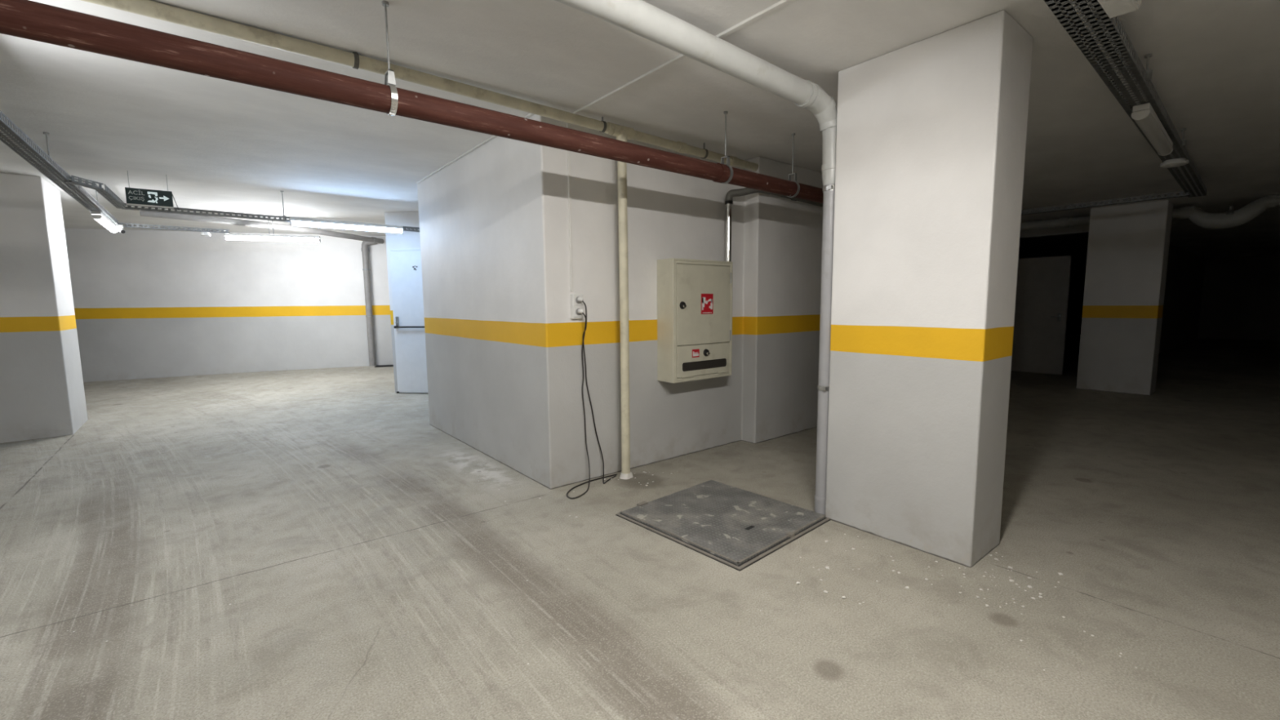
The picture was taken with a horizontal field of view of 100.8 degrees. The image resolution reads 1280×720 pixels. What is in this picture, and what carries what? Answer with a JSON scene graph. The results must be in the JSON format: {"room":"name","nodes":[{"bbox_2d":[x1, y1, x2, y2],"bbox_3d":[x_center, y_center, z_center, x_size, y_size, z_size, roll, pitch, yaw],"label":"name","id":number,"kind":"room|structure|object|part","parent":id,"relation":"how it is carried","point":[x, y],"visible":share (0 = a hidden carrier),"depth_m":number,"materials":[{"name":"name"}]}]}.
{"room":"parking garage","nodes":[
{"label":"parking garage","id":0,"kind":"room"},
{"bbox_2d":[64,228,393,382],"bbox_3d":[-8.901,-0.875,9.173,11.098,2.680,0.250,-2,6,-16],"label":"wall","id":1,"kind":"structure","parent":0,"point":[148,304],"depth_m":9.45,"materials":[{"name":"paint"}]},
{"bbox_2d":[360,240,377,367],"bbox_3d":[-5.099,-1.079,10.069,0.312,2.454,0.197,-2,6,-16],"label":"downpipe","id":2,"kind":"object","parent":1,"relation":"attached to","point":[365,249],"visible":0.84,"depth_m":10.02,"materials":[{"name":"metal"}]},
{"bbox_2d":[384,211,428,393],"bbox_3d":[-2.414,-0.868,8.451,2.200,2.660,1.900,0,6,6],"label":"wall","id":3,"kind":"structure","parent":0,"point":[408,239],"depth_m":7.49,"materials":[{"name":"paint"}]},
{"bbox_2d":[389,248,427,393],"bbox_3d":[-3.073,-0.536,7.557,0.960,2.080,0.128,0,6,6],"label":"door","id":4,"kind":"structure","parent":3,"relation":"in","point":[406,269],"depth_m":7.58,"materials":[{"name":"white paint"}]},
{"bbox_3d":[-3.478,-0.557,7.576,0.040,0.130,0.046,0,6,6],"label":"lock plate","id":5,"kind":"part","parent":4,"relation":"part of","materials":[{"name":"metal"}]},
{"bbox_2d":[417,114,823,488],"bbox_3d":[1.773,-0.782,7.344,8.365,2.670,2.930,-5,8,-39],"label":"wall","id":6,"kind":"structure","parent":0,"point":[504,344],"depth_m":4.43,"materials":[{"name":"paint"}]},
{"bbox_2d":[569,293,583,319],"bbox_3d":[-0.458,-0.392,3.866,0.092,0.180,0.046,-5,8,-39],"label":"wall socket","id":7,"kind":"object","parent":6,"relation":"attached to","point":[575,304],"visible":0.91,"depth_m":3.84,"materials":[{"name":"white plastic"}]},
{"bbox_2d":[566,308,617,498],"bbox_3d":[-0.388,0.283,3.886,0.156,1.314,0.596,3,7,27],"label":"power cable","id":8,"kind":"object","parent":7,"relation":"attached to","point":[580,310],"visible":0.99,"depth_m":3.95,"materials":[{"name":"black plastic"}]},
{"bbox_2d":[577,297,616,484],"bbox_3d":[-0.305,0.230,3.972,0.304,1.396,0.151,-5,8,-39],"label":"power cable","id":9,"kind":"object","parent":7,"relation":"attached to","point":[579,299],"visible":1,"depth_m":3.99,"materials":[{"name":"black plastic"}]},
{"bbox_2d":[657,257,733,383],"bbox_3d":[0.489,-0.340,4.518,0.705,1.000,0.234,-5,8,-39],"label":"cabinet","id":10,"kind":"object","parent":6,"relation":"attached to","point":[695,296],"visible":1,"depth_m":4.38,"materials":[{"name":"beige metal"}]},
{"bbox_3d":[0.538,-0.463,4.448,0.631,0.655,0.017,-5,8,-39],"label":"door","id":11,"kind":"part","parent":10,"relation":"part of","materials":[{"name":"beige metal"}]},
{"bbox_2d":[724,187,822,262],"bbox_3d":[3.140,-1.423,6.504,5.990,0.688,0.218,-5,8,-39],"label":"pipe","id":12,"kind":"object","parent":6,"relation":"attached to","point":[730,194],"visible":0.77,"depth_m":4.70,"materials":[{"name":"metal"}]},
{"bbox_2d":[0,333,1279,719],"bbox_3d":[4.579,0.060,9.528,33.000,0.456,23.000,-5,8,-39],"label":"floor","id":13,"kind":"structure","parent":0,"point":[304,544],"depth_m":2.62,"materials":[{"name":"concrete"}]},
{"bbox_2d":[0,172,88,443],"bbox_3d":[-6.548,-0.511,5.491,0.832,2.660,0.854,-5,8,-39],"label":"concrete column","id":14,"kind":"structure","parent":13,"relation":"on","point":[42,393],"depth_m":5.33,"materials":[{"name":"paint"}]},
{"bbox_2d":[374,364,393,367],"bbox_3d":[-4.902,0.126,10.197,0.340,0.042,0.220,-2,6,-16],"label":"drain grate","id":15,"kind":"object","parent":13,"relation":"on","point":[376,366],"visible":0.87,"depth_m":10.12,"materials":[{"name":"metal"}]},
{"bbox_2d":[617,160,633,479],"bbox_3d":[-0.125,-0.329,3.998,0.105,2.500,0.110,-5,8,-39],"label":"pole","id":16,"kind":"object","parent":13,"relation":"on","point":[625,473],"visible":0.86,"depth_m":3.98,"materials":[{"name":"paint"}]},
{"bbox_2d":[615,480,830,571],"bbox_3d":[0.520,0.986,3.350,0.945,0.032,0.989,-6,8,-42],"label":"manhole cover","id":17,"kind":"object","parent":13,"relation":"on","point":[736,528],"visible":1,"depth_m":3.26,"materials":[{"name":"metal"}]},
{"bbox_3d":[0.521,0.991,3.355,0.938,0.010,0.980,-6,8,-42],"label":"frame","id":18,"kind":"part","parent":17,"relation":"part of","materials":[{"name":"metal"}]},
{"bbox_2d":[469,460,1122,671],"bbox_3d":[0.295,0.977,3.473,4.210,0.009,1.150,4,8,35],"label":"crumbs","id":19,"kind":"object","parent":13,"relation":"on","point":[826,541],"visible":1,"depth_m":2.57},
{"bbox_2d":[825,9,1032,567],"bbox_3d":[1.567,-0.311,2.990,0.419,2.670,0.824,-5,8,-39],"label":"concrete column","id":20,"kind":"structure","parent":13,"relation":"on","point":[931,132],"depth_m":2.76,"materials":[{"name":"paint"}]},
{"bbox_2d":[1010,255,1071,374],"bbox_3d":[7.192,-0.808,9.636,0.119,2.088,0.900,-5,8,-39],"label":"door","id":21,"kind":"structure","parent":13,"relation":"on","point":[1042,284],"depth_m":9.57,"materials":[{"name":"metal"}]},
{"bbox_3d":[7.367,-0.757,9.384,0.070,0.140,0.140,-5,8,-39],"label":"handle","id":22,"kind":"part","parent":21,"relation":"part of","materials":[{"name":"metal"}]},
{"bbox_2d":[1075,200,1173,395],"bbox_3d":[7.005,-0.868,7.688,0.420,2.670,0.815,-5,8,-39],"label":"concrete column","id":23,"kind":"structure","parent":13,"relation":"on","point":[1128,245],"depth_m":7.52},
{"bbox_2d":[0,0,1279,264],"bbox_3d":[4.555,-2.457,9.257,33.000,0.200,23.000,-5,8,-39],"label":"ceiling","id":24,"kind":"structure","parent":0,"point":[219,144],"depth_m":3.42,"materials":[{"name":"paint"}]},
{"bbox_2d":[0,110,118,224],"bbox_3d":[-3.774,-1.473,3.152,0.108,0.296,8.650,-5,8,-39],"label":"cable tray","id":25,"kind":"object","parent":24,"relation":"hanging from","point":[35,157],"visible":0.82,"depth_m":3.79,"materials":[{"name":"metal"}]},
{"bbox_3d":[-4.449,-1.587,3.982,0.032,0.235,0.030,-5,8,-39],"label":"hanger rod","id":26,"kind":"part","parent":25,"relation":"part of","materials":[{"name":"metal"}]},
{"bbox_2d":[90,210,118,232],"bbox_3d":[-6.117,-1.572,6.065,0.082,0.087,1.300,-5,8,-39],"label":"lamp","id":27,"kind":"object","parent":25,"relation":"attached to","point":[101,218],"visible":0.86,"depth_m":5.83,"materials":[{"name":"white plastic"}]},
{"bbox_2d":[94,216,118,232],"bbox_3d":[-6.117,-1.554,6.067,0.076,0.050,1.276,-5,8,-39],"label":"diffuser","id":28,"kind":"object","parent":27,"relation":"attached to","point":[104,220],"depth_m":6.01,"materials":[{"name":"white plastic"}]},
{"bbox_2d":[115,224,124,233],"bbox_3d":[-6.396,-1.609,6.520,0.169,0.110,0.071,5,8,41],"label":"security camera","id":29,"kind":"object","parent":25,"relation":"attached to","point":[120,228],"visible":1,"depth_m":6.50,"materials":[{"name":"white plastic"}]},
{"bbox_2d":[118,222,230,233],"bbox_3d":[-6.108,-1.731,6.960,1.137,0.056,0.063,-7,9,-45],"label":"cable tray","id":30,"kind":"object","parent":25,"relation":"attached to","point":[194,229],"visible":0.89,"depth_m":6.94,"materials":[{"name":"metal"}]},
{"bbox_2d":[200,231,210,236],"bbox_3d":[-5.889,-1.703,7.180,0.110,0.048,0.110,-5,8,-39],"label":"ceiling fitting","id":31,"kind":"object","parent":30,"relation":"attached to","point":[203,233],"visible":1,"depth_m":7.14,"materials":[{"name":"white plastic"}]},
{"bbox_2d":[124,171,179,210],"bbox_3d":[-4.830,-1.673,5.243,0.380,0.328,0.136,-5,8,-37],"label":"exit sign","id":32,"kind":"object","parent":24,"relation":"hanging from","point":[134,197],"visible":1,"depth_m":5.19,"materials":[{"name":"black plastic"}]},
{"bbox_3d":[-4.811,-1.595,5.198,0.340,0.150,0.024,-5,8,-37],"label":"sign panel","id":33,"kind":"part","parent":32,"relation":"part of","materials":[{"name":"green plastic"}]},
{"bbox_3d":[-4.811,-1.514,5.207,0.344,0.012,0.028,-5,8,-37],"label":"rail","id":34,"kind":"part","parent":32,"relation":"part of","materials":[{"name":"white plastic"}]},
{"bbox_2d":[64,175,419,231],"bbox_3d":[-3.744,-1.718,5.644,3.145,0.344,1.197,-5,8,-39],"label":"cable tray","id":35,"kind":"object","parent":24,"relation":"hanging from","point":[106,193],"visible":0.84,"depth_m":5.47,"materials":[{"name":"metal"}]},
{"bbox_3d":[-4.098,-1.791,6.080,0.032,0.285,0.030,-5,8,-39],"label":"hanger rod","id":36,"kind":"part","parent":35,"relation":"part of","materials":[{"name":"metal"}]},
{"bbox_2d":[288,217,403,233],"bbox_3d":[-3.539,-1.632,6.452,1.220,0.087,0.082,-5,8,-39],"label":"lamp","id":37,"kind":"object","parent":35,"relation":"attached to","point":[293,221],"visible":1,"depth_m":6.39,"materials":[{"name":"white plastic"}]},
{"bbox_2d":[139,210,383,244],"bbox_3d":[-5.535,-2.059,8.338,0.375,0.129,3.527,3,7,28],"label":"pipe","id":38,"kind":"object","parent":24,"relation":"attached to","point":[143,213],"visible":0.94,"depth_m":7.80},
{"bbox_2d":[224,217,320,242],"bbox_3d":[-5.390,-1.929,7.781,1.190,0.352,0.082,-3,6,-19],"label":"lamp","id":39,"kind":"object","parent":24,"relation":"hanging from","point":[269,237],"visible":0.88,"depth_m":7.76,"materials":[{"name":"white plastic"}]},
{"bbox_2d":[225,235,318,241],"bbox_3d":[-5.389,-1.779,7.797,1.166,0.050,0.076,-3,6,-19],"label":"diffuser","id":40,"kind":"object","parent":39,"relation":"attached to","point":[291,238],"depth_m":7.78,"materials":[{"name":"white plastic"}]},
{"bbox_2d":[382,0,398,115],"bbox_3d":[-1.105,-1.322,2.329,0.034,0.470,0.126,-5,8,-39],"label":"hanger","id":41,"kind":"object","parent":24,"relation":"hanging from","point":[389,77],"visible":0.72,"depth_m":2.31,"materials":[{"name":"metal"}]},
{"bbox_3d":[-1.106,-1.409,2.319,0.009,0.295,0.009,-5,8,-39],"label":"rod","id":42,"kind":"part","parent":41,"relation":"part of","materials":[{"name":"metal"}]},
{"bbox_2d":[0,0,823,203],"bbox_3d":[-1.213,-1.141,2.260,14.901,0.203,0.125,-5,8,-39],"label":"pipe","id":43,"kind":"object","parent":41,"relation":"hanging from","point":[24,19],"visible":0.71,"depth_m":2.14,"materials":[{"name":"metal"}]},
{"bbox_2d":[80,0,758,171],"bbox_3d":[-3.172,-1.361,1.424,10.841,0.159,0.082,-5,8,-39],"label":"pipe","id":44,"kind":"object","parent":24,"relation":"attached to","point":[148,8],"visible":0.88,"depth_m":2.81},
{"bbox_2d":[352,52,359,69],"bbox_3d":[-1.488,-1.564,2.769,0.022,0.076,0.076,-5,8,-39],"label":"clip","id":45,"kind":"object","parent":44,"relation":"attached to","point":[356,66],"visible":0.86,"depth_m":2.75,"materials":[{"name":"metal"}]},
{"bbox_2d":[600,116,606,132],"bbox_3d":[-0.266,-1.667,3.750,0.022,0.104,0.076,-5,8,-39],"label":"clip","id":46,"kind":"object","parent":44,"relation":"attached to","point":[604,122],"visible":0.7,"depth_m":3.73,"materials":[{"name":"metal"}]},
{"bbox_2d":[701,142,708,158],"bbox_3d":[0.532,-1.734,4.390,0.022,0.122,0.076,-5,8,-39],"label":"clip","id":47,"kind":"object","parent":44,"relation":"attached to","point":[707,151],"visible":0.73,"depth_m":4.37,"materials":[{"name":"metal"}]},
{"bbox_2d":[416,113,533,183],"bbox_3d":[-1.547,-1.796,4.641,0.022,0.014,2.690,-5,8,-39],"label":"conduit","id":48,"kind":"object","parent":24,"relation":"attached to","point":[528,115],"visible":0.56,"depth_m":4.63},
{"bbox_2d":[566,0,793,291],"bbox_3d":[1.485,-0.862,1.334,0.024,1.220,6.335,-5,8,-39],"label":"cable conduit","id":49,"kind":"object","parent":24,"relation":"attached to","point":[782,2],"visible":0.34,"depth_m":3.16,"materials":[{"name":"white plastic"}]},
{"bbox_2d":[555,0,837,514],"bbox_3d":[-2.670,0.025,0.221,9.915,2.656,0.167,-5,8,-39],"label":"drain pipe","id":50,"kind":"object","parent":24,"relation":"attached to","point":[641,18],"visible":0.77,"depth_m":2.80,"materials":[{"name":"white plastic"}]},
{"bbox_2d":[794,80,817,107],"bbox_3d":[0.936,-1.511,3.009,0.039,0.139,0.138,-5,8,-39],"label":"socket","id":51,"kind":"object","parent":50,"relation":"attached to","point":[811,100],"depth_m":2.97,"materials":[{"name":"white plastic"}]},
{"bbox_2d":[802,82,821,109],"bbox_3d":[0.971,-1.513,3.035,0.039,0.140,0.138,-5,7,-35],"label":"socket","id":52,"kind":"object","parent":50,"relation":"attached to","point":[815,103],"depth_m":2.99,"materials":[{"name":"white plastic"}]},
{"bbox_2d":[814,494,826,514],"bbox_3d":[1.168,0.925,3.392,0.100,0.117,0.100,-5,8,-39],"label":"socket","id":53,"kind":"object","parent":50,"relation":"attached to","point":[820,500],"depth_m":3.35,"materials":[{"name":"grey plastic"}]},
{"bbox_2d":[720,111,733,183],"bbox_3d":[0.595,-1.478,3.692,0.034,0.483,0.126,-5,8,-39],"label":"hanger","id":54,"kind":"object","parent":24,"relation":"hanging from","point":[725,113],"visible":0.65,"depth_m":3.68,"materials":[{"name":"metal"}]},
{"bbox_3d":[0.594,-1.565,3.682,0.009,0.308,0.009,-5,8,-39],"label":"rod","id":55,"kind":"part","parent":54,"relation":"part of","materials":[{"name":"metal"}]},
{"bbox_2d":[786,133,799,197],"bbox_3d":[1.206,-1.534,4.181,0.034,0.488,0.126,-5,8,-39],"label":"hanger","id":56,"kind":"object","parent":24,"relation":"hanging from","point":[793,134],"visible":0.69,"depth_m":4.17,"materials":[{"name":"metal"}]},
{"bbox_3d":[1.205,-1.621,4.172,0.009,0.312,0.009,-5,8,-39],"label":"rod","id":57,"kind":"part","parent":56,"relation":"part of","materials":[{"name":"metal"}]},
{"bbox_2d":[1043,0,1207,197],"bbox_3d":[1.788,-1.482,2.129,12.064,0.162,0.162,-6,8,-40],"label":"cable tray","id":58,"kind":"object","parent":24,"relation":"hanging from","point":[1065,13],"visible":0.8,"depth_m":2.65,"materials":[{"name":"metal"}]},
{"bbox_2d":[1021,191,1190,215],"bbox_3d":[5.495,-1.901,6.498,0.103,0.052,1.740,-5,8,-39],"label":"cable tray","id":59,"kind":"object","parent":58,"relation":"attached to","point":[1100,203],"visible":0.87,"depth_m":6.34,"materials":[{"name":"metal"}]},
{"bbox_2d":[1097,0,1141,17],"bbox_3d":[1.829,-1.412,2.023,0.260,0.090,0.095,-5,8,-39],"label":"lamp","id":60,"kind":"object","parent":58,"relation":"attached to","point":[1113,8],"visible":1,"depth_m":2.06,"materials":[{"name":"white plastic"}]},
{"bbox_3d":[1.857,-1.408,1.988,0.240,0.070,0.006,-5,8,-39],"label":"lid","id":61,"kind":"part","parent":60,"relation":"part of","materials":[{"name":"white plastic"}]},
{"bbox_3d":[2.751,-1.604,2.870,0.032,0.095,0.030,-5,8,-39],"label":"hanger rod","id":62,"kind":"part","parent":58,"relation":"part of","materials":[{"name":"metal"}]},
{"bbox_2d":[1131,102,1173,155],"bbox_3d":[3.434,-1.515,3.536,1.240,0.087,0.082,-6,8,-40],"label":"lamp","id":63,"kind":"object","parent":58,"relation":"attached to","point":[1144,115],"visible":1,"depth_m":3.36,"materials":[{"name":"white plastic"}]},
{"bbox_2d":[1160,157,1188,168],"bbox_3d":[4.481,-1.652,4.442,0.170,0.048,0.170,-5,8,-39],"label":"ceiling fitting","id":64,"kind":"object","parent":58,"relation":"attached to","point":[1175,162],"visible":1,"depth_m":4.40,"materials":[{"name":"white plastic"}]},
{"bbox_3d":[4.234,-1.754,4.129,0.032,0.095,0.030,-5,8,-39],"label":"hanger rod","id":65,"kind":"part","parent":58,"relation":"part of","materials":[{"name":"metal"}]},
{"bbox_2d":[1020,194,1279,230],"bbox_3d":[7.569,-2.012,7.548,0.223,0.391,3.701,-5,8,-39],"label":"pipe","id":66,"kind":"object","parent":24,"relation":"attached to","point":[1232,218],"visible":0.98,"depth_m":7.21,"materials":[{"name":"white plastic"}]},
{"bbox_2d":[1179,205,1195,218],"bbox_3d":[7.671,-2.067,7.420,0.164,0.164,0.140,-5,8,-39],"label":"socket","id":67,"kind":"object","parent":66,"relation":"attached to","point":[1185,212],"depth_m":7.37,"materials":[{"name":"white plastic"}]},
{"bbox_2d":[1265,194,1276,208],"bbox_3d":[8.142,-2.046,6.835,0.160,0.161,0.082,-5,8,-39],"label":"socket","id":68,"kind":"object","parent":66,"relation":"attached to","point":[1270,200],"depth_m":6.79,"materials":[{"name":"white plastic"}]},
{"bbox_2d":[1019,224,1088,238],"bbox_3d":[6.169,-1.259,11.396,0.200,2.670,5.900,-5,8,-39],"label":"wall","id":69,"kind":"structure","parent":0,"point":[1037,233],"depth_m":9.53,"materials":[{"name":"grey paint"}]},
{"bbox_2d":[1159,244,1205,352],"bbox_3d":[13.461,-1.560,13.565,13.900,2.670,0.150,-5,8,-39],"label":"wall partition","id":70,"kind":"structure","parent":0,"point":[1185,269],"depth_m":14.83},
{"bbox_2d":[1197,254,1279,340],"bbox_3d":[21.883,-1.717,14.341,0.200,2.680,9.400,-5,8,-39],"label":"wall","id":71,"kind":"structure","parent":0,"point":[1241,295],"depth_m":17.15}
]}

